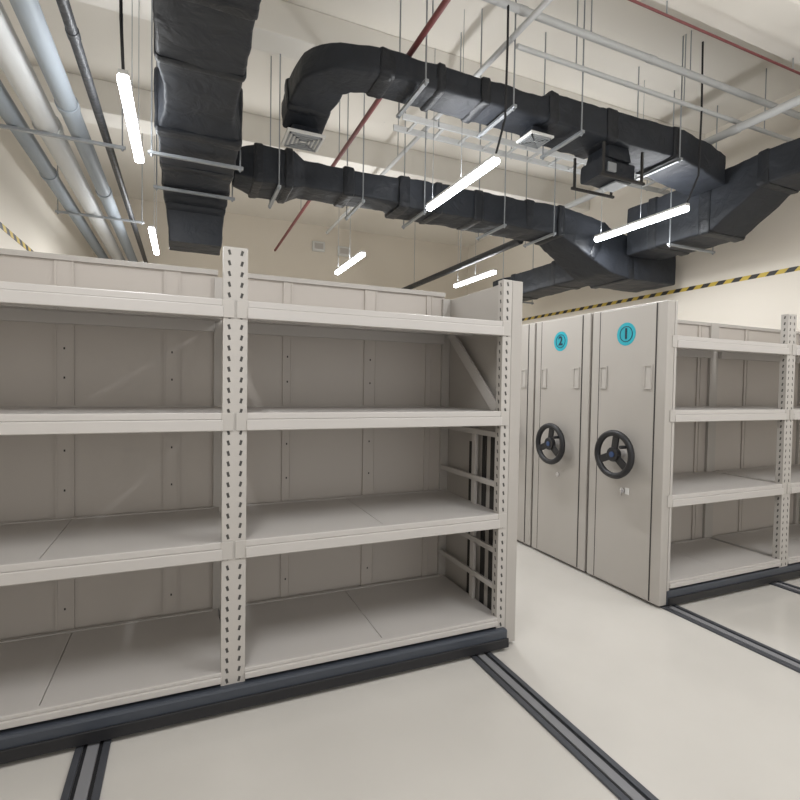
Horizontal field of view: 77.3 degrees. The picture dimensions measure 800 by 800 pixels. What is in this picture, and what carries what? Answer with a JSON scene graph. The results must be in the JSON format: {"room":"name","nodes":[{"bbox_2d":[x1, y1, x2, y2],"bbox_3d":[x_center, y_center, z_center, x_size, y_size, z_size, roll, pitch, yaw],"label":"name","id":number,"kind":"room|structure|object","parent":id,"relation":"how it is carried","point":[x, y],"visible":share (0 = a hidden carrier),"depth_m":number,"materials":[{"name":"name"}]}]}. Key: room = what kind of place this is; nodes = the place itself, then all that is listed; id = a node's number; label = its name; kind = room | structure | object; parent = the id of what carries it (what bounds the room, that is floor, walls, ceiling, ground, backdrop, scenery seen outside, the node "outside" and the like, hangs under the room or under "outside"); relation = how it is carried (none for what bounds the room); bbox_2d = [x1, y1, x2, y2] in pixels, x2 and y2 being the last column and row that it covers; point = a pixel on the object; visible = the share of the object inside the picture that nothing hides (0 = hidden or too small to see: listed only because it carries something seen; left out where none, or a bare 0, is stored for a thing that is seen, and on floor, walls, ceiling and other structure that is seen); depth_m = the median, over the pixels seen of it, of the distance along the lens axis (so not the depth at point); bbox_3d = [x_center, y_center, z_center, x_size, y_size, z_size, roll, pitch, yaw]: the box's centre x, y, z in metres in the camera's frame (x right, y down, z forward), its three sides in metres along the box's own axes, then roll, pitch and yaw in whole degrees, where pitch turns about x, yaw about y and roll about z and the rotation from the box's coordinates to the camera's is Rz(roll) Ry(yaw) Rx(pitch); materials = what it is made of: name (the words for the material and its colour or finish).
{"room":"archive storage room","nodes":[
{"label":"archive storage room","id":0,"kind":"room"},
{"bbox_2d":[0,68,92,256],"bbox_3d":[-2.973,-1.018,2.986,0.100,4.900,13.100,0,2,-23],"label":"wall","id":1,"kind":"structure","parent":0,"point":[28,205],"depth_m":5.28,"materials":[{"name":"beige paint"}]},
{"bbox_2d":[0,222,32,250],"bbox_3d":[-2.898,-1.497,2.947,0.004,0.050,13.000,0,2,-23],"label":"trim","id":2,"kind":"structure","parent":1,"relation":"attached to","point":[3,227],"depth_m":4.78,"materials":[{"name":"yellow paint"}]},
{"bbox_2d":[93,193,467,299],"bbox_3d":[-1.968,-1.209,10.497,7.700,4.900,0.100,0,2,-23],"label":"wall","id":3,"kind":"structure","parent":0,"point":[388,261],"depth_m":10.40,"materials":[{"name":"beige paint"}]},
{"bbox_2d":[312,241,324,251],"bbox_3d":[-1.701,-3.206,10.439,0.260,0.200,0.090,0,2,-23],"label":"wall box","id":4,"kind":"object","parent":3,"relation":"attached to","point":[318,246],"visible":1,"depth_m":10.40,"materials":[{"name":"white plastic"}]},
{"bbox_2d":[337,246,349,256],"bbox_3d":[-1.202,-3.165,10.656,0.260,0.200,0.090,0,2,-23],"label":"wall box","id":5,"kind":"object","parent":3,"relation":"attached to","point":[343,251],"visible":0.9,"depth_m":10.62,"materials":[{"name":"white plastic"}]},
{"bbox_2d":[0,540,799,799],"bbox_3d":[0.566,1.496,4.601,7.900,0.100,13.100,0,2,-23],"label":"floor","id":6,"kind":"structure","parent":0,"point":[687,710],"depth_m":2.30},
{"bbox_2d":[60,739,111,799],"bbox_3d":[-1.852,1.434,3.391,0.132,0.012,12.600,0,2,-23],"label":"rail","id":7,"kind":"object","parent":6,"relation":"on","point":[89,757],"visible":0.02,"depth_m":1.99,"materials":[{"name":"metal"}]},
{"bbox_2d":[470,652,658,799],"bbox_3d":[-0.066,1.442,4.162,0.132,0.012,12.600,0,2,-23],"label":"rail","id":8,"kind":"object","parent":6,"relation":"on","point":[622,784],"visible":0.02,"depth_m":2.25,"materials":[{"name":"metal"}]},
{"bbox_2d":[0,246,522,763],"bbox_3d":[-0.921,0.345,2.720,3.249,2.233,0.847,0,2,-23],"label":"shelving","id":9,"kind":"object","parent":8,"relation":"on","point":[241,489],"visible":1,"depth_m":2.82,"materials":[{"name":"beige metal"}]},
{"bbox_2d":[518,540,799,672],"bbox_3d":[1.425,1.448,4.806,0.132,0.012,12.600,0,2,-23],"label":"rail","id":10,"kind":"object","parent":6,"relation":"on","point":[790,662],"visible":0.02,"depth_m":3.16,"materials":[{"name":"metal"}]},
{"bbox_2d":[517,323,536,545],"bbox_3d":[2.386,0.339,5.712,3.025,2.188,0.720,0,2,-23],"label":"shelving","id":11,"kind":"object","parent":10,"relation":"on","point":[529,331],"visible":0.06,"depth_m":4.94,"materials":[{"name":"grey metal"}]},
{"bbox_2d":[532,313,593,570],"bbox_3d":[2.674,0.362,5.046,3.025,2.188,0.720,0,2,-23],"label":"shelving","id":12,"kind":"object","parent":10,"relation":"on","point":[564,346],"visible":0.19,"depth_m":4.45,"materials":[{"name":"grey metal"}]},
{"bbox_2d":[587,300,799,605],"bbox_3d":[2.961,0.385,4.380,3.025,2.188,0.720,0,2,-23],"label":"shelving","id":13,"kind":"object","parent":10,"relation":"on","point":[694,469],"visible":1,"depth_m":4.06,"materials":[{"name":"beige metal"}]},
{"bbox_2d":[769,581,799,593],"bbox_3d":[2.555,1.454,5.294,0.132,0.012,12.600,0,2,-23],"label":"rail","id":14,"kind":"object","parent":6,"relation":"on","point":[780,584],"visible":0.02,"depth_m":4.00,"materials":[{"name":"metal"}]},
{"bbox_2d":[0,0,799,246],"bbox_3d":[0.648,-3.501,4.463,7.900,0.100,13.100,0,2,-23],"label":"ceiling","id":15,"kind":"structure","parent":0,"point":[628,23],"depth_m":5.22,"materials":[{"name":"beige paint"}]},
{"bbox_2d":[0,104,125,151],"bbox_3d":[-2.809,-2.828,4.138,0.950,1.340,0.032,0,2,-23],"label":"hanger","id":16,"kind":"object","parent":15,"relation":"hanging from","point":[9,127],"visible":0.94,"depth_m":4.16,"materials":[{"name":"silver metal"}]},
{"bbox_2d":[0,80,108,258],"bbox_3d":[-2.705,-2.247,3.059,0.160,0.160,12.900,0,2,-23],"label":"pipe","id":17,"kind":"object","parent":16,"relation":"hanging from","point":[9,112],"visible":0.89,"depth_m":4.81,"materials":[{"name":"grey metal"}]},
{"bbox_2d":[9,0,137,261],"bbox_3d":[-2.292,-2.245,3.237,0.160,0.160,12.900,0,2,-23],"label":"pipe","id":18,"kind":"object","parent":16,"relation":"hanging from","point":[30,16],"visible":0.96,"depth_m":3.64,"materials":[{"name":"grey metal"}]},
{"bbox_2d":[56,0,147,262],"bbox_3d":[-2.100,-2.209,3.322,0.073,0.073,12.900,0,2,-23],"label":"conduit","id":19,"kind":"object","parent":16,"relation":"hanging from","point":[72,31],"visible":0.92,"depth_m":3.60,"materials":[{"name":"dark grey metal"}]},
{"bbox_2d":[55,133,143,224],"bbox_3d":[-3.681,-2.898,6.157,0.950,1.340,0.032,0,2,-23],"label":"hanger","id":20,"kind":"object","parent":15,"relation":"hanging from","point":[57,211],"visible":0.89,"depth_m":6.20,"materials":[{"name":"silver metal"}]},
{"bbox_2d":[0,1,124,260],"bbox_3d":[-2.503,-2.266,3.146,0.210,0.210,12.900,0,2,-23],"label":"pipe","id":21,"kind":"object","parent":20,"relation":"hanging from","point":[15,64],"visible":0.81,"depth_m":3.96,"materials":[{"name":"white paint"}]},
{"bbox_2d":[117,0,143,162],"bbox_3d":[-1.839,-2.680,3.429,0.066,1.565,1.319,0,2,-23],"label":"tube light","id":22,"kind":"object","parent":15,"relation":"hanging from","point":[123,79],"visible":1,"depth_m":3.25,"materials":[{"name":"white plastic"}]},
{"bbox_2d":[117,74,143,162],"bbox_3d":[-1.875,-1.925,3.505,0.066,0.050,1.180,0,2,-23],"label":"diffuser","id":23,"kind":"object","parent":22,"relation":"attached to","point":[123,80],"depth_m":3.33,"materials":[{"name":"white plastic"}]},
{"bbox_2d":[148,136,158,254],"bbox_3d":[-3.141,-2.783,6.394,0.066,1.565,1.200,0,2,-23],"label":"tube light","id":24,"kind":"object","parent":15,"relation":"hanging from","point":[153,236],"visible":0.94,"depth_m":6.35,"materials":[{"name":"white plastic"}]},
{"bbox_2d":[148,227,158,254],"bbox_3d":[-3.153,-2.026,6.415,0.066,0.050,1.180,0,2,-23],"label":"diffuser","id":25,"kind":"object","parent":24,"relation":"attached to","point":[152,233],"depth_m":6.26,"materials":[{"name":"white plastic"}]},
{"bbox_2d":[153,61,234,201],"bbox_3d":[-1.916,-2.709,4.691,0.710,1.580,0.032,0,2,-23],"label":"hanger","id":26,"kind":"object","parent":15,"relation":"hanging from","point":[156,187],"visible":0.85,"depth_m":4.67,"materials":[{"name":"silver metal"}]},
{"bbox_2d":[148,0,243,171],"bbox_3d":[-1.619,-2.685,4.003,0.710,1.580,0.032,0,2,-23],"label":"hanger","id":27,"kind":"object","parent":15,"relation":"hanging from","point":[151,152],"visible":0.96,"depth_m":3.92,"materials":[{"name":"silver metal"}]},
{"bbox_2d":[268,54,280,208],"bbox_3d":[-1.216,-2.722,4.862,0.032,1.540,0.590,0,2,-23],"label":"hanger","id":28,"kind":"object","parent":15,"relation":"hanging from","point":[278,187],"visible":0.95,"depth_m":4.67,"materials":[{"name":"silver metal"}]},
{"bbox_2d":[335,207,364,274],"bbox_3d":[-0.695,-2.697,6.908,0.066,1.685,1.200,0,2,-23],"label":"tube light","id":29,"kind":"object","parent":15,"relation":"hanging from","point":[360,254],"visible":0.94,"depth_m":6.88,"materials":[{"name":"white plastic"}]},
{"bbox_2d":[335,253,364,274],"bbox_3d":[-0.708,-1.880,6.931,0.066,0.050,1.180,0,2,-23],"label":"diffuser","id":30,"kind":"object","parent":29,"relation":"attached to","point":[358,256],"depth_m":6.84,"materials":[{"name":"white plastic"}]},
{"bbox_2d":[345,93,364,220],"bbox_3d":[-0.463,-2.719,5.187,0.032,1.540,0.590,0,2,-23],"label":"hanger","id":31,"kind":"object","parent":15,"relation":"hanging from","point":[362,201],"visible":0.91,"depth_m":5.07,"materials":[{"name":"silver metal"}]},
{"bbox_2d":[274,0,450,250],"bbox_3d":[-0.043,-3.050,4.126,0.050,0.805,11.800,0,2,-23],"label":"pipe","id":32,"kind":"object","parent":15,"relation":"hanging from","point":[435,15],"visible":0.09,"depth_m":4.61,"materials":[{"name":"red metal"}]},
{"bbox_2d":[396,0,428,118],"bbox_3d":[0.098,-2.879,3.888,0.032,1.130,0.550,0,2,-23],"label":"hanger","id":33,"kind":"object","parent":15,"relation":"hanging from","point":[425,82],"visible":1,"depth_m":3.83,"materials":[{"name":"silver metal"}]},
{"bbox_2d":[281,42,725,196],"bbox_3d":[1.203,-2.414,4.459,4.370,0.427,0.874,0,2,-16],"label":"air duct","id":34,"kind":"object","parent":33,"relation":"hanging from","point":[324,73],"visible":0.88,"depth_m":4.12,"materials":[{"name":"black plastic"}]},
{"bbox_2d":[281,124,325,151],"bbox_3d":[-0.825,-2.233,4.253,0.320,0.092,0.300,0,2,-23],"label":"air diffuser","id":35,"kind":"object","parent":34,"relation":"attached to","point":[301,137],"visible":1,"depth_m":4.19,"materials":[{"name":"white metal"}]},
{"bbox_2d":[516,126,553,148],"bbox_3d":[1.180,-2.304,4.375,0.240,0.092,0.220,0,2,-23],"label":"air diffuser","id":36,"kind":"object","parent":34,"relation":"attached to","point":[535,137],"visible":1,"depth_m":4.33,"materials":[{"name":"white metal"}]},
{"bbox_2d":[571,141,644,198],"bbox_3d":[1.960,-2.169,4.716,0.540,0.325,0.382,0,2,-23],"label":"box","id":37,"kind":"object","parent":34,"relation":"attached to","point":[608,168],"visible":1,"depth_m":4.63,"materials":[{"name":"black metal"}]},
{"bbox_2d":[599,180,628,191],"bbox_3d":[2.036,-2.029,4.753,0.170,0.017,0.200,0,2,-23],"label":"vent","id":38,"kind":"object","parent":37,"relation":"attached to","point":[610,185],"depth_m":4.73,"materials":[{"name":"silver metal"}]},
{"bbox_2d":[402,111,426,228],"bbox_3d":[0.161,-2.716,5.457,0.032,1.540,0.590,0,2,-23],"label":"hanger","id":39,"kind":"object","parent":15,"relation":"hanging from","point":[424,211],"visible":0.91,"depth_m":5.30,"materials":[{"name":"silver metal"}]},
{"bbox_2d":[326,0,552,233],"bbox_3d":[0.750,-3.151,4.301,0.055,0.587,10.500,0,2,-23],"label":"pipe","id":40,"kind":"object","parent":15,"relation":"hanging from","point":[544,3],"visible":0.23,"depth_m":4.29,"materials":[{"name":"grey metal"}]},
{"bbox_2d":[401,240,523,288],"bbox_3d":[0.684,-2.873,8.914,0.100,1.400,4.800,0,2,-23],"label":"pipe","id":41,"kind":"object","parent":15,"relation":"hanging from","point":[513,243],"visible":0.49,"depth_m":7.99,"materials":[{"name":"grey plastic"}]},
{"bbox_2d":[426,5,508,210],"bbox_3d":[0.564,-2.669,4.421,0.066,1.565,1.319,0,2,-23],"label":"tube light","id":42,"kind":"object","parent":15,"relation":"hanging from","point":[493,160],"visible":0.99,"depth_m":4.22,"materials":[{"name":"white plastic"}]},
{"bbox_2d":[426,157,499,210],"bbox_3d":[0.528,-1.913,4.497,0.066,0.050,1.180,0,2,-23],"label":"diffuser","id":43,"kind":"object","parent":42,"relation":"attached to","point":[490,162],"depth_m":4.37,"materials":[{"name":"white plastic"}]},
{"bbox_2d":[454,230,495,287],"bbox_3d":[1.201,-2.728,8.034,0.066,1.625,1.200,0,2,-23],"label":"tube light","id":44,"kind":"object","parent":15,"relation":"hanging from","point":[492,271],"visible":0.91,"depth_m":8.01,"materials":[{"name":"white plastic"}]},
{"bbox_2d":[454,271,495,287],"bbox_3d":[1.188,-1.940,8.055,0.066,0.050,1.180,0,2,-23],"label":"diffuser","id":45,"kind":"object","parent":44,"relation":"attached to","point":[488,273],"depth_m":8.00,"materials":[{"name":"white plastic"}]},
{"bbox_2d":[476,126,506,240],"bbox_3d":[1.079,-2.712,5.853,0.032,1.540,0.590,0,2,-23],"label":"hanger","id":46,"kind":"object","parent":15,"relation":"hanging from","point":[504,225],"visible":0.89,"depth_m":5.68,"materials":[{"name":"silver metal"}]},
{"bbox_2d":[477,0,516,138],"bbox_3d":[0.815,-2.876,4.197,0.032,1.130,0.550,0,2,-23],"label":"hanger","id":47,"kind":"object","parent":15,"relation":"hanging from","point":[513,107],"visible":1,"depth_m":4.16,"materials":[{"name":"silver metal"}]},
{"bbox_2d":[503,241,533,304],"bbox_3d":[2.053,-2.608,8.642,0.670,1.870,0.032,0,2,-23],"label":"hanger","id":48,"kind":"object","parent":15,"relation":"hanging from","point":[532,302],"visible":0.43,"depth_m":8.73,"materials":[{"name":"silver metal"}]},
{"bbox_2d":[493,261,587,300],"bbox_3d":[2.314,-1.904,8.027,0.536,0.394,2.180,0,2,-23],"label":"air duct","id":49,"kind":"object","parent":48,"relation":"on","point":[548,279],"visible":0.57,"depth_m":7.73,"materials":[{"name":"black metal"}]},
{"bbox_2d":[393,111,669,194],"bbox_3d":[1.865,-3.142,5.929,4.100,0.660,0.292,0,2,-23],"label":"cable tray","id":50,"kind":"object","parent":15,"relation":"hanging from","point":[407,117],"visible":0.5,"depth_m":5.57,"materials":[{"name":"white paint"}]},
{"bbox_2d":[523,151,555,247],"bbox_3d":[1.722,-2.709,6.131,0.032,1.540,0.590,0,2,-23],"label":"hanger","id":51,"kind":"object","parent":15,"relation":"hanging from","point":[553,234],"visible":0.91,"depth_m":6.01,"materials":[{"name":"silver metal"}]},
{"bbox_2d":[232,143,675,292],"bbox_3d":[0.983,-1.955,5.840,5.580,0.835,0.669,0,2,-23],"label":"air duct","id":52,"kind":"object","parent":51,"relation":"hanging from","point":[606,263],"visible":0.94,"depth_m":5.58,"materials":[{"name":"black fabric"}]},
{"bbox_2d":[540,0,585,159],"bbox_3d":[1.457,-2.848,4.475,0.032,1.180,0.550,0,2,-23],"label":"hanger","id":53,"kind":"object","parent":15,"relation":"hanging from","point":[581,132],"visible":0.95,"depth_m":4.36,"materials":[{"name":"silver metal"}]},
{"bbox_2d":[482,0,799,119],"bbox_3d":[2.145,-3.208,4.398,5.000,0.434,0.068,0,2,-23],"label":"pipe","id":54,"kind":"object","parent":15,"relation":"hanging from","point":[519,9],"visible":1,"depth_m":4.34,"materials":[{"name":"grey metal"}]},
{"bbox_2d":[594,41,703,241],"bbox_3d":[2.629,-2.662,5.389,0.066,1.565,1.319,0,2,-23],"label":"tube light","id":55,"kind":"object","parent":15,"relation":"hanging from","point":[682,208],"visible":0.9,"depth_m":5.18,"materials":[{"name":"white plastic"}]},
{"bbox_2d":[594,206,688,241],"bbox_3d":[2.593,-1.906,5.465,0.066,0.050,1.180,0,2,-23],"label":"diffuser","id":56,"kind":"object","parent":55,"relation":"attached to","point":[676,210],"depth_m":5.37,"materials":[{"name":"white plastic"}]},
{"bbox_2d":[515,0,794,141],"bbox_3d":[2.672,-3.093,4.689,3.800,0.663,0.046,0,2,-23],"label":"conduit","id":57,"kind":"object","parent":15,"relation":"hanging from","point":[520,47],"visible":0.96,"depth_m":4.47,"materials":[{"name":"grey metal"}]},
{"bbox_2d":[634,36,683,180],"bbox_3d":[2.558,-2.843,4.951,0.032,1.180,0.550,0,2,-23],"label":"hanger","id":58,"kind":"object","parent":15,"relation":"hanging from","point":[679,159],"visible":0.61,"depth_m":4.79,"materials":[{"name":"silver metal"}]},
{"bbox_2d":[563,87,799,208],"bbox_3d":[3.631,-2.997,4.188,0.091,0.796,8.000,0,2,-23],"label":"pipe","id":59,"kind":"object","parent":15,"relation":"hanging from","point":[791,103],"visible":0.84,"depth_m":4.85,"materials":[{"name":"grey metal"}]},
{"bbox_2d":[667,90,717,254],"bbox_3d":[3.367,-2.576,5.724,0.770,1.730,0.032,0,2,-23],"label":"hanger","id":60,"kind":"object","parent":15,"relation":"hanging from","point":[669,244],"visible":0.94,"depth_m":5.66,"materials":[{"name":"silver metal"}]},
{"bbox_2d":[627,138,799,259],"bbox_3d":[4.319,-2.028,3.516,0.622,0.680,6.160,0,2,-23],"label":"air duct","id":61,"kind":"object","parent":60,"relation":"hanging from","point":[753,188],"visible":0.86,"depth_m":5.23,"materials":[{"name":"black fabric"}]},
{"bbox_2d":[628,0,799,74],"bbox_3d":[2.976,-3.177,4.240,3.600,0.460,0.020,0,2,-23],"label":"pipe","id":62,"kind":"object","parent":15,"relation":"hanging from","point":[666,14],"visible":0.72,"depth_m":4.04,"materials":[{"name":"red metal"}]},
{"bbox_3d":[-0.350,-2.629,1.066,0.710,1.490,0.032,0,2,-23],"label":"hanger","id":63,"kind":"object","parent":15,"relation":"hanging from","visible":0},
{"bbox_2d":[153,0,260,255],"bbox_3d":[-0.771,-1.943,2.022,0.673,0.913,7.452,0,2,-23],"label":"air duct","id":64,"kind":"object","parent":63,"relation":"hanging from","point":[202,48],"visible":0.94,"depth_m":3.46,"materials":[{"name":"black metal"}]},
{"bbox_2d":[467,89,799,523],"bbox_3d":[4.188,-0.987,6.078,0.100,4.900,13.100,0,2,-23],"label":"wall","id":65,"kind":"structure","parent":0,"point":[773,244],"depth_m":6.28,"materials":[{"name":"beige paint"}]},
{"bbox_2d":[32,65,589,212],"bbox_3d":[-0.435,-3.363,6.970,7.700,0.350,0.350,0,2,-23],"label":"beam","id":66,"kind":"structure","parent":65,"relation":"attached to","point":[255,128],"depth_m":6.78,"materials":[{"name":"white paint"}]},
{"bbox_2d":[75,0,704,139],"bbox_3d":[0.367,-3.324,5.111,7.700,0.300,0.300,0,2,-23],"label":"beam","id":67,"kind":"structure","parent":65,"relation":"attached to","point":[287,29],"depth_m":4.52,"materials":[{"name":"white paint"}]},
{"bbox_2d":[522,266,799,320],"bbox_3d":[4.168,-1.466,5.998,0.004,0.050,13.000,0,2,-23],"label":"trim","id":68,"kind":"structure","parent":65,"relation":"attached to","point":[797,268],"depth_m":6.80,"materials":[{"name":"yellow paint"}]},
{"bbox_2d":[653,0,799,65],"bbox_3d":[1.163,-3.240,3.267,7.700,0.340,0.440,0,2,-23],"label":"beam","id":69,"kind":"structure","parent":65,"relation":"attached to","point":[772,26],"depth_m":4.02,"materials":[{"name":"white paint"}]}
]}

